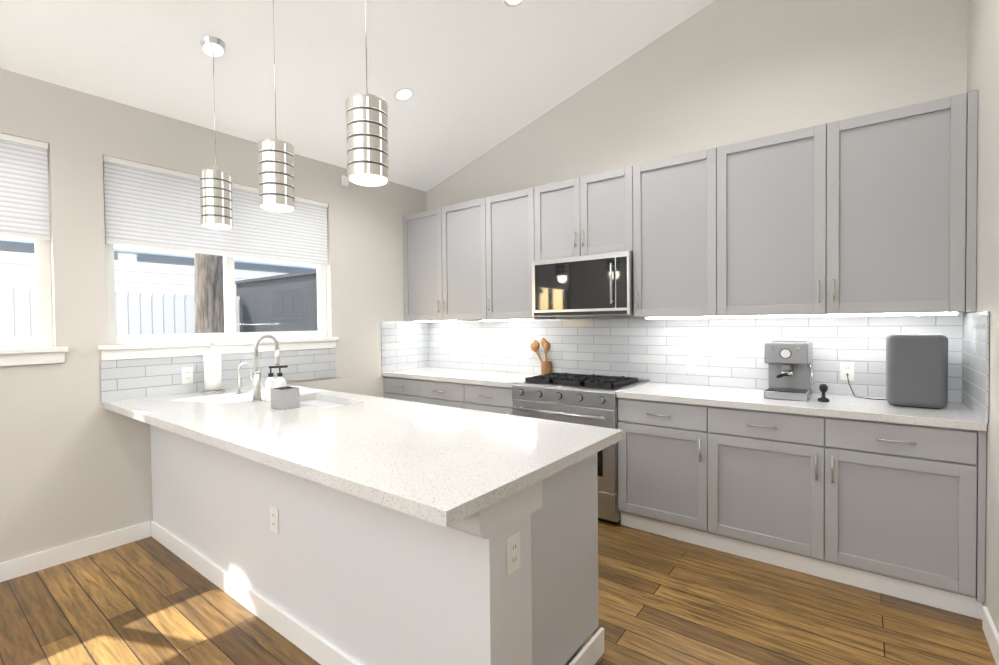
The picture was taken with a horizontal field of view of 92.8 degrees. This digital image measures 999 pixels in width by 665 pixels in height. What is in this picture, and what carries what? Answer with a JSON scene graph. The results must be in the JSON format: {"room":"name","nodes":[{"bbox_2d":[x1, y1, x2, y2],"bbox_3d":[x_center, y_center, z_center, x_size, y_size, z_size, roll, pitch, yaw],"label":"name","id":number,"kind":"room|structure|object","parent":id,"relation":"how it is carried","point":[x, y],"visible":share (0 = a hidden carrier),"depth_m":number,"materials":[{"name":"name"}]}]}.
{"room":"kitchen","nodes":[
{"label":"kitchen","id":0,"kind":"room"},
{"bbox_2d":[0,68,426,562],"bbox_3d":[-3.005,-0.043,2.355,0.150,2.820,7.150,0,1,37],"label":"wall","id":1,"kind":"structure","parent":0,"point":[75,460],"depth_m":2.92,"materials":[{"name":"white paint"}]},
{"bbox_2d":[0,157,52,347],"bbox_3d":[-2.956,-0.495,2.437,0.055,1.178,0.958,0,1,37],"label":"window","id":2,"kind":"structure","parent":1,"relation":"in","point":[43,303],"depth_m":2.77,"materials":[{"name":"white plastic"}]},
{"bbox_2d":[0,133,49,239],"bbox_3d":[-2.913,-0.807,2.396,0.042,0.554,0.948,0,1,37],"label":"window blind","id":3,"kind":"object","parent":2,"relation":"attached to","point":[24,208],"visible":0.93,"depth_m":2.68,"materials":[{"name":"white plastic"}]},
{"bbox_2d":[0,347,68,365],"bbox_3d":[-2.891,0.142,2.406,0.099,0.095,1.060,0,1,37],"label":"window sill","id":4,"kind":"structure","parent":1,"relation":"attached to","point":[27,356],"depth_m":2.68,"materials":[{"name":"white wood"}]},
{"bbox_2d":[0,521,150,581],"bbox_3d":[-3.071,1.322,2.138,0.014,0.100,6.358,0,1,37],"label":"baseboard","id":5,"kind":"structure","parent":1,"relation":"attached to","point":[25,565],"depth_m":2.82,"materials":[{"name":"white wood"}]},
{"bbox_2d":[103,184,326,344],"bbox_3d":[-2.040,-0.529,3.632,0.055,1.178,1.568,0,1,37],"label":"window","id":6,"kind":"structure","parent":1,"relation":"in","point":[229,318],"depth_m":3.57,"materials":[{"name":"white plastic"}]},
{"bbox_2d":[103,155,327,265],"bbox_3d":[-1.997,-0.846,3.590,0.042,0.544,1.558,0,1,37],"label":"window blind","id":7,"kind":"object","parent":6,"relation":"attached to","point":[149,206],"visible":0.88,"depth_m":3.35,"materials":[{"name":"white plastic"}]},
{"bbox_2d":[100,348,335,401],"bbox_3d":[-1.960,0.284,3.586,0.008,0.254,1.640,0,1,37],"label":"tile backsplash","id":8,"kind":"structure","parent":1,"relation":"attached to","point":[133,378],"depth_m":3.34,"materials":[{"name":"white tile"}]},
{"bbox_2d":[181,367,192,383],"bbox_3d":[-2.165,0.299,3.303,0.008,0.114,0.070,0,1,37],"label":"outlet","id":9,"kind":"object","parent":8,"relation":"attached to","point":[187,375],"visible":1,"depth_m":3.30,"materials":[{"name":"white plastic"}]},
{"bbox_2d":[98,337,338,360],"bbox_3d":[-1.975,0.108,3.600,0.099,0.095,1.670,0,1,37],"label":"window sill","id":10,"kind":"structure","parent":1,"relation":"attached to","point":[131,351],"depth_m":3.36,"materials":[{"name":"white wood"}]},
{"bbox_2d":[341,175,348,186],"bbox_3d":[-1.395,-1.365,4.291,0.038,0.090,0.060,0,1,37],"label":"sensor","id":11,"kind":"object","parent":1,"relation":"attached to","point":[344,181],"visible":0.96,"depth_m":4.27,"materials":[{"name":"white plastic"}]},
{"bbox_2d":[0,0,714,191],"bbox_3d":[-1.263,-2.080,1.057,4.480,1.392,7.300,0,1,37],"label":"ceiling","id":12,"kind":"structure","parent":0,"point":[479,78],"depth_m":3.14,"materials":[{"name":"white paint"}]},
{"bbox_2d":[199,36,232,228],"bbox_3d":[-1.655,-1.150,2.771,0.164,1.068,0.164,0,1,37],"label":"pendant light","id":13,"kind":"object","parent":12,"relation":"hanging from","point":[216,203],"visible":1,"depth_m":2.72,"materials":[{"name":"silver metal"}]},
{"bbox_2d":[258,0,294,211],"bbox_3d":[-1.109,-1.246,2.349,0.164,1.264,0.164,0,1,37],"label":"pendant light","id":14,"kind":"object","parent":12,"relation":"hanging from","point":[276,169],"visible":1,"depth_m":2.29,"materials":[{"name":"silver metal"}]},
{"bbox_2d":[346,0,388,185],"bbox_3d":[-0.538,-1.346,1.909,0.164,1.468,0.164,0,1,37],"label":"pendant light","id":15,"kind":"object","parent":12,"relation":"hanging from","point":[367,141],"visible":1,"depth_m":1.85,"materials":[{"name":"silver metal"}]},
{"bbox_2d":[394,88,413,101],"bbox_3d":[-0.710,-1.768,3.541,0.150,0.043,0.150,0,1,37],"label":"recessed light","id":16,"kind":"object","parent":12,"relation":"in","point":[403,93],"visible":1,"depth_m":3.54,"materials":[{"name":"white plastic"}]},
{"bbox_2d":[503,0,524,7],"bbox_3d":[0.097,-2.054,2.914,0.150,0.043,0.150,0,1,37],"label":"recessed light","id":17,"kind":"object","parent":12,"relation":"in","point":[514,3],"visible":1,"depth_m":2.96,"materials":[{"name":"white plastic"}]},
{"bbox_2d":[0,520,995,664],"bbox_3d":[-1.224,1.422,1.127,4.480,0.100,7.300,0,1,37],"label":"floor","id":18,"kind":"structure","parent":0,"point":[663,600],"depth_m":2.23,"materials":[{"name":"brown wood"}]},
{"bbox_2d":[103,384,622,664],"bbox_3d":[-0.959,0.882,2.496,2.927,0.920,1.080,0,1,37],"label":"kitchen island","id":19,"kind":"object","parent":18,"relation":"on","point":[401,522],"depth_m":1.81,"materials":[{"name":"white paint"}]},
{"bbox_2d":[202,342,224,392],"bbox_3d":[-2.006,0.242,3.331,0.140,0.348,0.140,0,1,37],"label":"paper towel holder","id":20,"kind":"object","parent":19,"relation":"on","point":[212,371],"visible":1,"depth_m":3.29,"materials":[{"name":"white paper"}]},
{"bbox_2d":[237,362,252,393],"bbox_3d":[-1.752,0.309,3.277,0.032,0.211,0.111,0,1,37],"label":"tap","id":21,"kind":"object","parent":19,"relation":"on","point":[239,392],"visible":1,"depth_m":3.24,"materials":[{"name":"silver metal"}]},
{"bbox_2d":[248,334,279,401],"bbox_3d":[-1.483,0.215,2.982,0.135,0.406,0.175,0,1,37],"label":"faucet","id":22,"kind":"object","parent":19,"relation":"on","point":[255,378],"visible":1,"depth_m":2.91,"materials":[{"name":"silver metal"}]},
{"bbox_2d":[265,366,277,401],"bbox_3d":[-1.388,0.312,2.905,0.066,0.213,0.078,0,1,37],"label":"soap bottle","id":23,"kind":"object","parent":19,"relation":"on","point":[269,382],"visible":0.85,"depth_m":2.87,"materials":[{"name":"white plastic"}]},
{"bbox_2d":[270,505,278,533],"bbox_3d":[-1.023,0.849,2.160,0.070,0.114,0.008,0,1,37],"label":"outlet","id":24,"kind":"object","parent":19,"relation":"attached to","point":[274,523],"visible":1,"depth_m":2.15,"materials":[{"name":"white plastic"}]},
{"bbox_2d":[274,365,287,387],"bbox_3d":[-1.315,0.309,2.868,0.066,0.218,0.078,0,1,37],"label":"soap bottle","id":25,"kind":"object","parent":19,"relation":"on","point":[280,381],"visible":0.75,"depth_m":2.85,"materials":[{"name":"white plastic"}]},
{"bbox_2d":[270,386,299,409],"bbox_3d":[-1.200,0.366,2.666,0.110,0.110,0.110,0,1,37],"label":"sponge caddy","id":26,"kind":"object","parent":19,"relation":"on","point":[284,398],"visible":1,"depth_m":2.63,"materials":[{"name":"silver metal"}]},
{"bbox_2d":[151,521,603,664],"bbox_3d":[-0.929,1.290,2.564,2.868,0.100,0.754,0,1,37],"label":"baseboard","id":27,"kind":"structure","parent":19,"relation":"attached to","point":[312,644],"depth_m":2.18,"materials":[{"name":"white wood"}]},
{"bbox_2d":[506,532,519,575],"bbox_3d":[0.045,0.691,1.488,0.008,0.114,0.070,0,1,37],"label":"outlet","id":28,"kind":"object","parent":19,"relation":"attached to","point":[513,551],"visible":1,"depth_m":1.48,"materials":[{"name":"white plastic"}]},
{"bbox_2d":[382,375,421,402],"bbox_3d":[-0.723,0.857,4.744,0.566,0.876,0.619,0,1,37],"label":"base cabinet","id":29,"kind":"object","parent":18,"relation":"on","point":[398,389],"depth_m":4.48,"materials":[{"name":"grey wood"}]},
{"bbox_2d":[422,379,469,408],"bbox_3d":[-0.327,0.859,4.441,0.668,0.876,0.619,0,1,37],"label":"base cabinet","id":30,"kind":"object","parent":18,"relation":"on","point":[457,395],"depth_m":4.14,"materials":[{"name":"grey wood"}]},
{"bbox_2d":[382,367,537,386],"bbox_3d":[-0.333,0.401,4.422,1.574,0.040,0.634,0,1,37],"label":"countertop","id":31,"kind":"structure","parent":30,"relation":"on","point":[436,375],"depth_m":4.26,"materials":[{"name":"white stone"}]},
{"bbox_2d":[530,338,550,374],"bbox_3d":[0.366,0.213,4.201,0.210,0.330,0.100,0,1,37],"label":"utensil crock","id":32,"kind":"object","parent":31,"relation":"on","point":[545,364],"visible":0.83,"depth_m":4.15,"materials":[{"name":"brown wood"}]},
{"bbox_2d":[470,383,513,414],"bbox_3d":[0.073,0.860,4.134,0.576,0.876,0.619,0,1,37],"label":"base cabinet","id":33,"kind":"object","parent":18,"relation":"on","point":[488,399],"depth_m":3.84,"materials":[{"name":"grey wood"}]},
{"bbox_2d":[512,372,648,524],"bbox_3d":[0.610,0.823,3.658,0.846,0.957,0.697,0,1,37],"label":"range","id":34,"kind":"object","parent":18,"relation":"on","point":[587,399],"visible":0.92,"depth_m":3.35,"materials":[{"name":"silver metal"}]},
{"bbox_2d":[618,399,721,550],"bbox_3d":[1.229,0.865,3.248,0.626,0.876,0.619,0,1,37],"label":"base cabinet","id":35,"kind":"object","parent":18,"relation":"on","point":[668,452],"depth_m":2.99,"materials":[{"name":"grey wood"}]},
{"bbox_2d":[718,407,985,619],"bbox_3d":[1.875,0.868,2.753,1.236,0.876,0.619,0,1,37],"label":"base cabinet","id":36,"kind":"object","parent":18,"relation":"on","point":[883,497],"depth_m":2.41,"materials":[{"name":"grey wood"}]},
{"bbox_2d":[617,383,986,430],"bbox_3d":[1.663,0.409,2.893,1.744,0.040,0.634,0,1,37],"label":"countertop","id":37,"kind":"structure","parent":36,"relation":"on","point":[956,416],"depth_m":2.62,"materials":[{"name":"white stone"}]},
{"bbox_2d":[764,340,813,401],"bbox_3d":[1.748,0.221,2.859,0.245,0.338,0.382,0,1,37],"label":"coffee machine","id":38,"kind":"object","parent":37,"relation":"on","point":[790,369],"visible":1,"depth_m":2.82,"materials":[{"name":"silver metal"}]},
{"bbox_2d":[818,384,828,401],"bbox_3d":[1.841,0.342,2.704,0.056,0.100,0.056,0,1,37],"label":"tamper","id":39,"kind":"object","parent":37,"relation":"on","point":[823,388],"visible":1,"depth_m":2.69,"materials":[{"name":"black plastic"}]},
{"bbox_2d":[847,373,886,399],"bbox_3d":[2.162,0.317,2.797,0.203,0.133,0.145,0,1,37],"label":"power cord","id":40,"kind":"object","parent":37,"relation":"on","point":[861,397],"visible":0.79,"depth_m":2.82,"materials":[{"name":"black plastic"}]},
{"bbox_2d":[886,333,947,408],"bbox_3d":[2.224,0.198,2.546,0.240,0.385,0.220,0,1,37],"label":"speaker","id":41,"kind":"object","parent":37,"relation":"on","point":[916,370],"visible":1,"depth_m":2.46},
{"bbox_2d":[426,0,967,320],"bbox_3d":[0.927,-0.748,3.922,4.480,4.080,0.150,0,1,37],"label":"wall","id":42,"kind":"structure","parent":0,"point":[716,73],"depth_m":3.27,"materials":[{"name":"white paint"}]},
{"bbox_2d":[403,197,490,321],"bbox_3d":[-0.425,-0.657,4.649,1.146,1.080,0.339,0,1,37],"label":"upper cabinet","id":43,"kind":"object","parent":42,"relation":"attached to","point":[447,249],"depth_m":4.49,"materials":[{"name":"grey wood"}]},
{"bbox_2d":[491,186,555,320],"bbox_3d":[0.186,-0.655,4.181,0.628,1.080,0.339,0,1,37],"label":"upper cabinet","id":44,"kind":"object","parent":42,"relation":"attached to","point":[515,214],"depth_m":4.03,"materials":[{"name":"grey wood"}]},
{"bbox_2d":[539,165,634,259],"bbox_3d":[0.717,-0.890,3.767,0.835,0.605,0.339,0,1,37],"label":"upper cabinet","id":45,"kind":"object","parent":42,"relation":"attached to","point":[594,213],"depth_m":3.60,"materials":[{"name":"grey wood"}]},
{"bbox_2d":[531,251,633,316],"bbox_3d":[0.694,-0.357,3.740,0.827,0.451,0.435,0,1,37],"label":"microwave","id":46,"kind":"object","parent":45,"relation":"attached to","point":[601,284],"visible":0.98,"depth_m":3.56,"materials":[{"name":"silver metal"}]},
{"bbox_2d":[633,145,726,317],"bbox_3d":[1.271,-0.650,3.349,0.673,1.080,0.339,0,1,37],"label":"upper cabinet","id":47,"kind":"object","parent":42,"relation":"attached to","point":[680,256],"depth_m":3.19,"materials":[{"name":"grey wood"}]},
{"bbox_2d":[381,312,988,423],"bbox_3d":[0.689,0.140,3.617,4.174,0.492,0.657,0,1,37],"label":"tile backsplash","id":48,"kind":"structure","parent":42,"relation":"attached to","point":[727,352],"depth_m":3.45,"materials":[{"name":"white tile"}]},
{"bbox_2d":[686,357,695,372],"bbox_3d":[1.398,0.236,3.474,0.070,0.114,0.008,0,1,37],"label":"electrical outlet","id":49,"kind":"object","parent":48,"relation":"attached to","point":[690,364],"visible":1,"depth_m":3.47,"materials":[{"name":"white plastic"}]},
{"bbox_2d":[840,362,853,380],"bbox_3d":[2.128,0.239,2.914,0.070,0.114,0.008,0,1,37],"label":"electrical outlet","id":50,"kind":"object","parent":48,"relation":"attached to","point":[846,368],"visible":1,"depth_m":2.91,"materials":[{"name":"white plastic"}]},
{"bbox_2d":[727,90,977,317],"bbox_3d":[1.939,-0.647,2.837,1.246,1.080,0.339,0,1,37],"label":"upper cabinet","id":51,"kind":"object","parent":42,"relation":"attached to","point":[873,214],"depth_m":2.61,"materials":[{"name":"grey wood"}]},
{"bbox_2d":[965,0,998,633],"bbox_3d":[0.425,-0.652,-0.291,0.150,4.067,7.150,0,1,37],"label":"wall","id":52,"kind":"structure","parent":0,"point":[983,50],"depth_m":2.09,"materials":[{"name":"white paint"}]},
{"bbox_2d":[982,606,998,664],"bbox_3d":[0.226,1.337,-0.402,0.014,0.100,6.338,0,1,37],"label":"baseboard","id":53,"kind":"structure","parent":52,"relation":"attached to","point":[990,632],"depth_m":1.98,"materials":[{"name":"white wood"}]},
{"label":"outside","id":54,"kind":"structure","parent":0,"visible":0},
{"bbox_3d":[-12.721,1.635,14.355,29.840,0.200,60.000,0,1,37],"label":"ground","id":55,"kind":"structure","parent":54,"visible":0},
{"bbox_2d":[0,288,239,337],"bbox_3d":[-7.410,0.568,4.740,0.140,2.200,9.250,0,1,37],"label":"vinyl fence","id":56,"kind":"object","parent":55,"relation":"on","point":[13,299],"depth_m":7.17,"materials":[{"name":"white plastic"}]},
{"bbox_2d":[0,235,316,295],"bbox_3d":[-8.522,-0.646,8.552,2.750,4.500,24.000,0,1,37],"label":"house","id":57,"kind":"structure","parent":55,"relation":"on","point":[255,266],"depth_m":8.95,"materials":[{"name":"white"}]},
{"bbox_2d":[194,253,224,332],"bbox_3d":[-4.043,-1.547,6.042,1.532,6.302,2.528,0,1,37],"label":"tree","id":58,"kind":"object","parent":55,"relation":"on","point":[208,300],"depth_m":5.69,"materials":[{"name":"brown plant"}]},
{"bbox_2d":[235,270,317,331],"bbox_3d":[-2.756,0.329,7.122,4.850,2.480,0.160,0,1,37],"label":"shed","id":59,"kind":"object","parent":55,"relation":"on","point":[264,285],"depth_m":7.62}
]}

